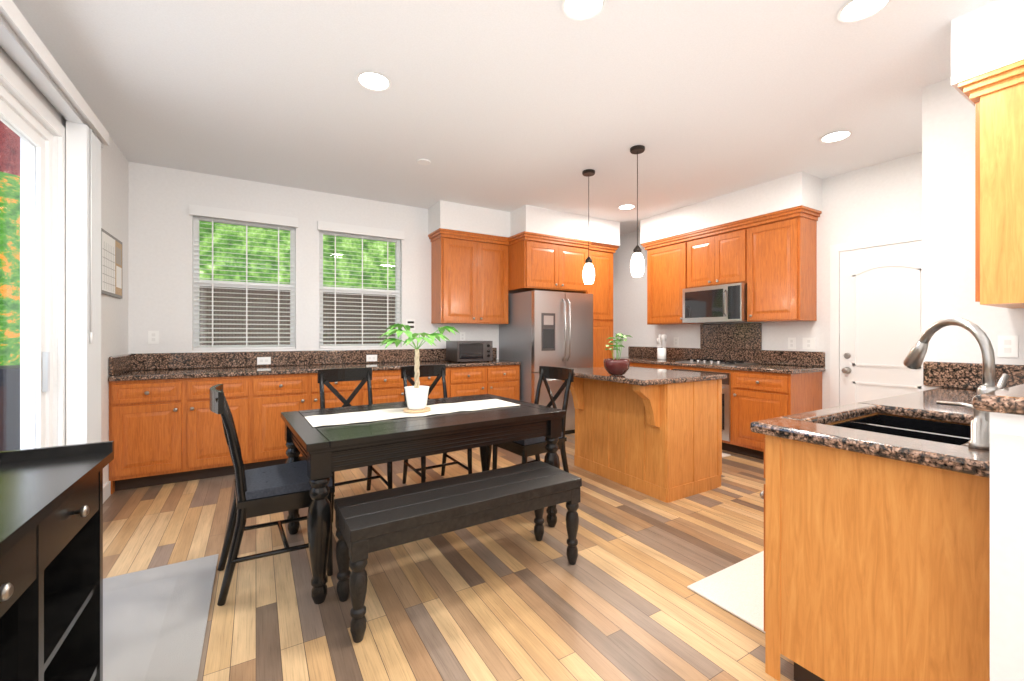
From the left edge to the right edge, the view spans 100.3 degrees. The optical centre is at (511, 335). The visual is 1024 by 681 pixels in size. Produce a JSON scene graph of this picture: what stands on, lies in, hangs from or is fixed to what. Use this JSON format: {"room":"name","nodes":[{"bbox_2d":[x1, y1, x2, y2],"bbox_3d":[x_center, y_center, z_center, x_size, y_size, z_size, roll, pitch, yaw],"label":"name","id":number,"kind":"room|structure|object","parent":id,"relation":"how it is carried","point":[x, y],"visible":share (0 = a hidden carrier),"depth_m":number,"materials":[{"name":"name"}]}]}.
{"room":"kitchen","nodes":[
{"label":"kitchen","id":0,"kind":"room"},
{"bbox_2d":[103,433,794,680],"bbox_3d":[1.499,1.280,2.383,7.280,0.100,7.850,0,0,-31],"label":"floor","id":1,"kind":"structure","parent":0,"point":[511,598],"depth_m":2.08,"materials":[{"name":"brown wood"}]},
{"bbox_2d":[103,554,218,680],"bbox_3d":[-1.375,1.226,1.217,0.750,0.008,2.300,0,0,-31],"label":"rug","id":2,"kind":"object","parent":1,"relation":"on","point":[155,619],"visible":0.6,"depth_m":1.83,"materials":[{"name":"white fabric"}]},
{"bbox_2d":[0,441,113,680],"bbox_3d":[-1.255,0.797,0.746,0.524,0.845,1.510,0,0,-31],"label":"console","id":3,"kind":"object","parent":2,"relation":"on","point":[51,563],"visible":1,"depth_m":1.27,"materials":[{"name":"paint"}]},
{"bbox_2d":[109,376,252,493],"bbox_3d":[-2.870,0.793,3.805,0.938,0.874,0.620,0,0,-31],"label":"base cabinet","id":4,"kind":"object","parent":1,"relation":"on","point":[164,431],"depth_m":3.51,"materials":[{"name":"brown wood"}]},
{"bbox_2d":[108,348,520,381],"bbox_3d":[-1.658,0.257,4.518,3.749,0.194,0.637,0,0,-31],"label":"countertop","id":5,"kind":"structure","parent":4,"relation":"on","point":[149,366],"depth_m":4.22,"materials":[{"name":"stone"}]},
{"bbox_2d":[446,341,492,362],"bbox_3d":[-0.509,0.188,5.173,0.460,0.250,0.379,0,0,-31],"label":"toaster oven","id":6,"kind":"object","parent":5,"relation":"on","point":[460,351],"visible":1,"depth_m":5.04,"materials":[{"name":"silver metal"}]},
{"bbox_2d":[210,384,334,605],"bbox_3d":[-1.249,0.743,2.222,0.526,0.976,0.460,0,0,-34],"label":"chair","id":7,"kind":"object","parent":1,"relation":"on","point":[267,490],"visible":0.96,"depth_m":2.07,"materials":[{"name":"black paint"}]},
{"bbox_2d":[253,373,360,468],"bbox_3d":[-2.066,0.793,4.286,0.937,0.874,0.620,0,0,-31],"label":"base cabinet","id":8,"kind":"object","parent":1,"relation":"on","point":[273,395],"depth_m":3.90,"materials":[{"name":"brown wood"}]},
{"bbox_2d":[317,367,392,522],"bbox_3d":[-1.165,0.743,3.131,0.460,0.976,0.526,0,0,-34],"label":"chair","id":9,"kind":"object","parent":1,"relation":"on","point":[327,376],"visible":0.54,"depth_m":3.27,"materials":[{"name":"black paint"}]},
{"bbox_2d":[361,368,448,404],"bbox_3d":[-1.261,0.793,4.767,0.938,0.874,0.620,0,0,-31],"label":"base cabinet","id":10,"kind":"object","parent":1,"relation":"on","point":[387,385],"depth_m":4.42,"materials":[{"name":"brown wood"}]},
{"bbox_2d":[281,394,565,603],"bbox_3d":[-0.551,0.855,2.712,1.520,0.749,0.960,0,0,-34],"label":"dining table","id":11,"kind":"object","parent":1,"relation":"on","point":[326,451],"visible":0.71,"depth_m":2.29,"materials":[{"name":"black paint"}]},
{"bbox_2d":[305,399,518,426],"bbox_3d":[-0.577,0.476,2.715,1.300,0.006,0.352,0,0,-33],"label":"table runner","id":12,"kind":"object","parent":11,"relation":"on","point":[349,418],"visible":0.9,"depth_m":2.61,"materials":[{"name":"fabric"}]},
{"bbox_2d":[379,324,458,412],"bbox_3d":[-0.568,0.197,2.677,0.543,0.549,0.466,0,0,-34],"label":"potted plant","id":13,"kind":"object","parent":12,"relation":"on","point":[416,396],"visible":0.98,"depth_m":2.65,"materials":[{"name":"green plant"}]},
{"bbox_2d":[401,365,471,483],"bbox_3d":[-0.631,0.743,3.485,0.460,0.976,0.526,0,0,-34],"label":"chair","id":14,"kind":"object","parent":1,"relation":"on","point":[408,372],"visible":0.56,"depth_m":3.58,"materials":[{"name":"black paint"}]},
{"bbox_2d":[334,461,581,642],"bbox_3d":[-0.229,0.997,2.150,1.185,0.464,0.383,0,0,-32],"label":"bench","id":15,"kind":"object","parent":1,"relation":"on","point":[366,523],"visible":1,"depth_m":1.98,"materials":[{"name":"black wood"}]},
{"bbox_2d":[449,365,519,399],"bbox_3d":[-0.457,0.793,5.249,0.937,0.874,0.620,0,0,-31],"label":"base cabinet","id":16,"kind":"object","parent":1,"relation":"on","point":[504,380],"depth_m":5.00,"materials":[{"name":"brown wood"}]},
{"bbox_2d":[492,366,573,472],"bbox_3d":[0.172,0.743,3.316,0.526,0.976,0.460,0,0,-34],"label":"chair","id":17,"kind":"object","parent":1,"relation":"on","point":[525,448],"visible":0.6,"depth_m":3.26,"materials":[{"name":"black paint"}]},
{"bbox_2d":[499,290,592,433],"bbox_3d":[0.450,0.347,5.601,0.905,1.765,0.931,0,0,-31],"label":"fridge","id":18,"kind":"object","parent":1,"relation":"on","point":[548,328],"visible":0.69,"depth_m":5.24,"materials":[{"name":"silver metal"}]},
{"bbox_2d":[580,244,615,367],"bbox_3d":[1.037,0.020,6.114,0.500,2.420,0.670,0,0,-31],"label":"tall cabinet","id":19,"kind":"object","parent":1,"relation":"on","point":[602,258],"depth_m":5.84,"materials":[{"name":"brown wood"}]},
{"bbox_2d":[562,377,721,502],"bbox_3d":[1.063,0.793,3.720,0.876,0.874,1.068,0,0,-31],"label":"kitchen island","id":20,"kind":"object","parent":1,"relation":"on","point":[663,442],"visible":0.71,"depth_m":3.39,"materials":[{"name":"brown wood"}]},
{"bbox_2d":[574,366,726,385],"bbox_3d":[1.052,0.334,3.718,0.965,0.040,1.130,0,0,-31],"label":"island countertop","id":21,"kind":"structure","parent":20,"relation":"on","point":[641,376],"depth_m":3.37,"materials":[{"name":"stone"}]},
{"bbox_2d":[603,333,632,374],"bbox_3d":[0.843,0.147,3.412,0.241,0.330,0.218,0,0,-31],"label":"plant","id":22,"kind":"object","parent":21,"relation":"on","point":[615,366],"visible":1,"depth_m":3.36,"materials":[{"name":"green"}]},
{"bbox_2d":[630,363,821,459],"bbox_3d":[2.159,0.793,5.191,0.649,0.874,2.552,0,0,-31],"label":"base cabinet","id":23,"kind":"object","parent":1,"relation":"on","point":[756,396],"visible":0.4,"depth_m":4.21,"materials":[{"name":"brown wood"}]},
{"bbox_2d":[672,369,730,440],"bbox_3d":[2.067,0.745,4.742,0.067,0.710,0.705,0,0,-31],"label":"wall oven","id":24,"kind":"object","parent":23,"relation":"in","point":[726,409],"visible":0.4,"depth_m":4.47,"materials":[{"name":"silver metal"}]},
{"bbox_2d":[613,323,824,373],"bbox_3d":[2.166,0.104,5.189,0.637,0.499,2.600,0,0,-31],"label":"countertop","id":25,"kind":"structure","parent":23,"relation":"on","point":[729,342],"depth_m":4.94,"materials":[{"name":"stone"}]},
{"bbox_2d":[657,334,666,359],"bbox_3d":[1.961,0.144,5.602,0.126,0.337,0.123,0,0,-31],"label":"utensil crock","id":26,"kind":"object","parent":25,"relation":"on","point":[661,353],"visible":1,"depth_m":5.56,"materials":[{"name":"white ceramic"}]},
{"bbox_2d":[675,358,758,365],"bbox_3d":[2.330,0.295,4.899,0.480,0.036,0.715,0,0,-31],"label":"cooktop","id":27,"kind":"object","parent":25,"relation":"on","point":[718,362],"visible":1,"depth_m":4.77,"materials":[{"name":"silver metal"}]},
{"bbox_2d":[687,551,764,632],"bbox_3d":[1.391,1.224,2.135,0.980,0.012,0.465,0,0,-31],"label":"area rug","id":28,"kind":"object","parent":1,"relation":"on","point":[736,589],"visible":0.31,"depth_m":2.05,"materials":[{"name":"white fabric"}]},
{"bbox_2d":[796,485,989,680],"bbox_3d":[1.345,0.900,1.510,0.384,0.661,0.414,0,0,-31],"label":"base cabinet","id":29,"kind":"object","parent":1,"relation":"on","point":[876,568],"depth_m":1.26,"materials":[{"name":"brown wood"}]},
{"bbox_2d":[750,361,1023,477],"bbox_3d":[1.882,0.257,1.865,2.045,0.194,0.682,0,0,-31],"label":"countertop","id":30,"kind":"structure","parent":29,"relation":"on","point":[811,427],"depth_m":1.64,"materials":[{"name":"stone"}]},
{"bbox_2d":[903,317,1008,442],"bbox_3d":[1.385,0.128,1.359,0.212,0.370,0.264,0,0,-31],"label":"faucet","id":31,"kind":"object","parent":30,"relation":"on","point":[914,358],"visible":0.73,"depth_m":1.25,"materials":[{"name":"silver metal"}]},
{"bbox_2d":[936,401,989,449],"bbox_3d":[1.304,0.254,1.242,0.087,0.118,0.125,0,0,-31],"label":"soap dispenser","id":32,"kind":"object","parent":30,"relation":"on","point":[979,432],"visible":0.85,"depth_m":1.19,"materials":[{"name":"silver metal"}]},
{"bbox_2d":[852,413,970,436],"bbox_3d":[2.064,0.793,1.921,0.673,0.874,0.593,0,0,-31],"label":"sink","id":33,"kind":"object","parent":29,"relation":"in","point":[929,426],"depth_m":1.81,"materials":[{"name":"black metal"}]},
{"bbox_2d":[12,0,994,234],"bbox_3d":[1.499,-1.610,2.383,7.280,0.100,7.850,0,0,-31],"label":"ceiling","id":34,"kind":"structure","parent":0,"point":[507,105],"depth_m":2.73,"materials":[{"name":"paint"}]},
{"bbox_2d":[356,70,391,91],"bbox_3d":[-0.844,-1.556,2.618,0.207,0.005,0.207,0,0,-40],"label":"recessed light","id":35,"kind":"object","parent":34,"relation":"in","point":[370,80],"depth_m":2.61,"materials":[{"name":"white plastic"}]},
{"bbox_2d":[417,159,430,164],"bbox_3d":[-0.788,-1.554,3.829,0.118,0.011,0.118,0,0,26],"label":"smoke detector","id":36,"kind":"object","parent":34,"relation":"in","point":[420,161],"depth_m":3.82,"materials":[{"name":"white plastic"}]},
{"bbox_2d":[561,0,605,20],"bbox_3d":[0.337,-1.556,2.008,0.207,0.005,0.207,0,0,14],"label":"recessed light","id":37,"kind":"object","parent":34,"relation":"in","point":[577,10],"depth_m":2.03,"materials":[{"name":"white plastic"}]},
{"bbox_2d":[582,169,594,283],"bbox_3d":[0.728,-1.026,4.060,0.120,1.063,0.120,0,0,-31],"label":"pendant light","id":38,"kind":"object","parent":34,"relation":"hanging from","point":[588,273],"visible":1,"depth_m":4.03,"materials":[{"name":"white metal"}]},
{"bbox_2d":[618,204,635,209],"bbox_3d":[1.388,-1.556,5.178,0.207,0.005,0.207,0,0,-40],"label":"recessed light","id":39,"kind":"object","parent":34,"relation":"in","point":[627,206],"depth_m":5.19,"materials":[{"name":"white plastic"}]},
{"bbox_2d":[630,145,644,276],"bbox_3d":[1.042,-1.026,3.555,0.120,1.063,0.120,0,0,-31],"label":"pendant light","id":40,"kind":"object","parent":34,"relation":"hanging from","point":[637,265],"visible":1,"depth_m":3.52,"materials":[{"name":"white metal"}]},
{"bbox_2d":[819,130,852,142],"bbox_3d":[2.532,-1.556,3.345,0.207,0.005,0.207,0,0,-40],"label":"recessed light","id":41,"kind":"object","parent":34,"relation":"in","point":[839,135],"depth_m":3.34,"materials":[{"name":"white"}]},
{"bbox_2d":[837,0,892,22],"bbox_3d":[1.667,-1.556,2.024,0.207,0.005,0.207,0,0,-40],"label":"recessed light","id":42,"kind":"object","parent":34,"relation":"in","point":[852,11],"depth_m":2.04,"materials":[{"name":"white"}]},
{"bbox_2d":[0,0,1023,680],"bbox_3d":[1.499,-0.165,2.383,7.280,2.790,7.850,0,0,-31],"label":"wall","id":43,"kind":"structure","parent":0,"point":[928,190],"depth_m":3.89,"materials":[{"name":"paint"}]},
{"bbox_2d":[0,58,65,450],"bbox_3d":[-2.204,0.005,1.665,0.148,2.450,1.940,0,0,-31],"label":"door frame","id":44,"kind":"structure","parent":43,"relation":"attached to","point":[18,118],"depth_m":2.36,"materials":[{"name":"white plastic"}]},
{"bbox_2d":[0,0,108,444],"bbox_3d":[-2.175,-0.095,1.851,0.122,2.550,2.390,0,0,-31],"label":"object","id":45,"kind":"object","parent":43,"relation":"attached to","point":[23,46],"visible":0.79,"depth_m":2.54,"materials":[{"name":"white"}]},
{"bbox_2d":[103,481,110,502],"bbox_3d":[-2.874,1.175,2.912,0.016,0.110,0.890,0,0,-31],"label":"baseboard","id":46,"kind":"structure","parent":43,"relation":"attached to","point":[106,490],"depth_m":3.19,"materials":[{"name":"white paint"}]},
{"bbox_2d":[101,228,121,298],"bbox_3d":[-3.121,-0.545,3.330,0.021,0.470,0.580,0,0,-31],"label":"board","id":47,"kind":"object","parent":43,"relation":"attached to","point":[111,265],"visible":0.98,"depth_m":3.31,"materials":[{"name":"grey"}]},
{"bbox_2d":[148,331,158,343],"bbox_3d":[-3.282,0.015,3.916,0.075,0.120,0.006,0,0,-31],"label":"electrical outlet plate","id":48,"kind":"object","parent":43,"relation":"attached to","point":[153,336],"depth_m":3.91,"materials":[{"name":"white plastic"}]},
{"bbox_2d":[192,216,295,352],"bbox_3d":[-2.690,-0.504,4.338,0.880,1.332,0.132,0,0,-31],"label":"window","id":49,"kind":"structure","parent":43,"relation":"in","point":[196,240],"depth_m":4.31,"materials":[{"name":"white plastic"}]},
{"bbox_2d":[189,204,297,349],"bbox_3d":[-2.666,-0.549,4.298,0.920,1.371,0.104,0,0,-31],"label":"window blind","id":50,"kind":"object","parent":49,"relation":"attached to","point":[227,214],"visible":1,"depth_m":4.28,"materials":[{"name":"white plastic"}]},
{"bbox_2d":[257,357,270,364],"bbox_3d":[-2.517,0.255,4.341,0.120,0.075,0.006,0,0,-31],"label":"electrical outlet plate","id":51,"kind":"object","parent":43,"relation":"attached to","point":[260,360],"depth_m":4.34,"materials":[{"name":"white plastic"}]},
{"bbox_2d":[319,230,401,349],"bbox_3d":[-1.729,-0.504,4.914,0.900,1.332,0.132,0,0,-31],"label":"window","id":52,"kind":"structure","parent":43,"relation":"in","point":[343,290],"depth_m":4.91,"materials":[{"name":"white plastic"}]},
{"bbox_2d":[317,221,403,347],"bbox_3d":[-1.704,-0.549,4.873,0.940,1.371,0.104,0,0,-31],"label":"window blind","id":53,"kind":"object","parent":52,"relation":"attached to","point":[356,230],"visible":0.98,"depth_m":4.86,"materials":[{"name":"white plastic"}]},
{"bbox_2d":[366,355,376,361],"bbox_3d":[-1.603,0.257,4.889,0.120,0.075,0.006,0,0,-31],"label":"electrical outlet plate","id":54,"kind":"object","parent":43,"relation":"attached to","point":[368,357],"depth_m":4.89,"materials":[{"name":"white plastic"}]},
{"bbox_2d":[406,319,414,329],"bbox_3d":[-1.220,-0.134,5.152,0.110,0.130,0.003,0,0,-31],"label":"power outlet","id":55,"kind":"object","parent":43,"relation":"attached to","point":[410,323],"visible":0.83,"depth_m":5.16,"materials":[{"name":"white plastic"}]},
{"bbox_2d":[460,332,464,340],"bbox_3d":[-0.636,0.014,5.500,0.075,0.120,0.006,0,0,-31],"label":"electrical outlet plate","id":56,"kind":"object","parent":43,"relation":"attached to","point":[462,334],"depth_m":5.50,"materials":[{"name":"white plastic"}]},
{"bbox_2d":[430,232,511,323],"bbox_3d":[-0.516,-0.670,5.376,0.916,1.040,0.340,0,0,-31],"label":"upper cabinet","id":57,"kind":"object","parent":43,"relation":"attached to","point":[476,278],"depth_m":5.20,"materials":[{"name":"brown wood"}]},
{"bbox_2d":[508,236,591,293],"bbox_3d":[0.405,-0.885,5.706,1.004,0.610,0.720,0,0,-31],"label":"upper cabinet","id":58,"kind":"object","parent":43,"relation":"attached to","point":[534,262],"depth_m":5.36,"materials":[{"name":"brown wood"}]},
{"bbox_2d":[674,337,678,345],"bbox_3d":[2.203,0.080,5.745,0.006,0.120,0.075,0,0,-31],"label":"electrical outlet plate","id":59,"kind":"object","parent":43,"relation":"attached to","point":[676,339],"depth_m":5.74,"materials":[{"name":"white plastic"}]},
{"bbox_2d":[641,205,821,324],"bbox_3d":[2.416,-0.695,5.018,0.385,1.090,1.980,0,0,-31],"label":"upper cabinet","id":60,"kind":"object","parent":43,"relation":"attached to","point":[770,259],"visible":1,"depth_m":4.53,"materials":[{"name":"brown wood"}]},
{"bbox_2d":[683,283,746,322],"bbox_3d":[2.407,-0.360,4.954,0.448,0.410,0.733,0,0,-31],"label":"microwave","id":61,"kind":"object","parent":60,"relation":"attached to","point":[725,303],"visible":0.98,"depth_m":4.80,"materials":[{"name":"silver metal"}]},
{"bbox_2d":[788,338,795,348],"bbox_3d":[2.946,0.080,4.504,0.006,0.120,0.075,0,0,-31],"label":"electrical outlet plate","id":62,"kind":"object","parent":43,"relation":"attached to","point":[791,341],"depth_m":4.50,"materials":[{"name":"white plastic"}]},
{"bbox_2d":[803,338,814,349],"bbox_3d":[3.029,0.080,4.365,0.006,0.120,0.115,0,0,-31],"label":"electrical outlet plate","id":63,"kind":"object","parent":43,"relation":"attached to","point":[808,343],"depth_m":4.36,"materials":[{"name":"white plastic"}]},
{"bbox_2d":[830,231,921,407],"bbox_3d":[3.318,0.172,3.816,0.073,2.115,0.850,0,0,-31],"label":"door","id":64,"kind":"structure","parent":43,"relation":"in","point":[875,313],"depth_m":3.90,"materials":[{"name":"white"}]},
{"bbox_2d":[958,59,1023,308],"bbox_3d":[2.562,-0.695,2.098,0.641,1.090,0.385,0,0,-31],"label":"upper cabinet","id":65,"kind":"object","parent":43,"relation":"attached to","point":[996,96],"visible":1,"depth_m":2.01,"materials":[{"name":"brown wood"}]},
{"bbox_2d":[972,384,1023,415],"bbox_3d":[1.791,0.157,1.325,1.555,0.040,0.185,0,0,-31],"label":"wall cap","id":66,"kind":"object","parent":43,"relation":"on","point":[1009,400],"visible":1,"depth_m":0.98,"materials":[{"name":"brown stone"}]},
{"bbox_2d":[998,336,1017,356],"bbox_3d":[2.763,0.060,2.384,0.006,0.120,0.075,0,0,-31],"label":"electrical outlet plate","id":67,"kind":"object","parent":43,"relation":"attached to","point":[1007,346],"depth_m":2.38,"materials":[{"name":"white plastic"}]},
{"label":"outside","id":68,"kind":"structure","parent":0,"visible":0},
{"bbox_2d":[0,121,394,450],"bbox_3d":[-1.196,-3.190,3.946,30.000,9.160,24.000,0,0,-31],"label":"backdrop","id":69,"kind":"structure","parent":68,"point":[15,291],"depth_m":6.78,"materials":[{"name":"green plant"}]}
]}

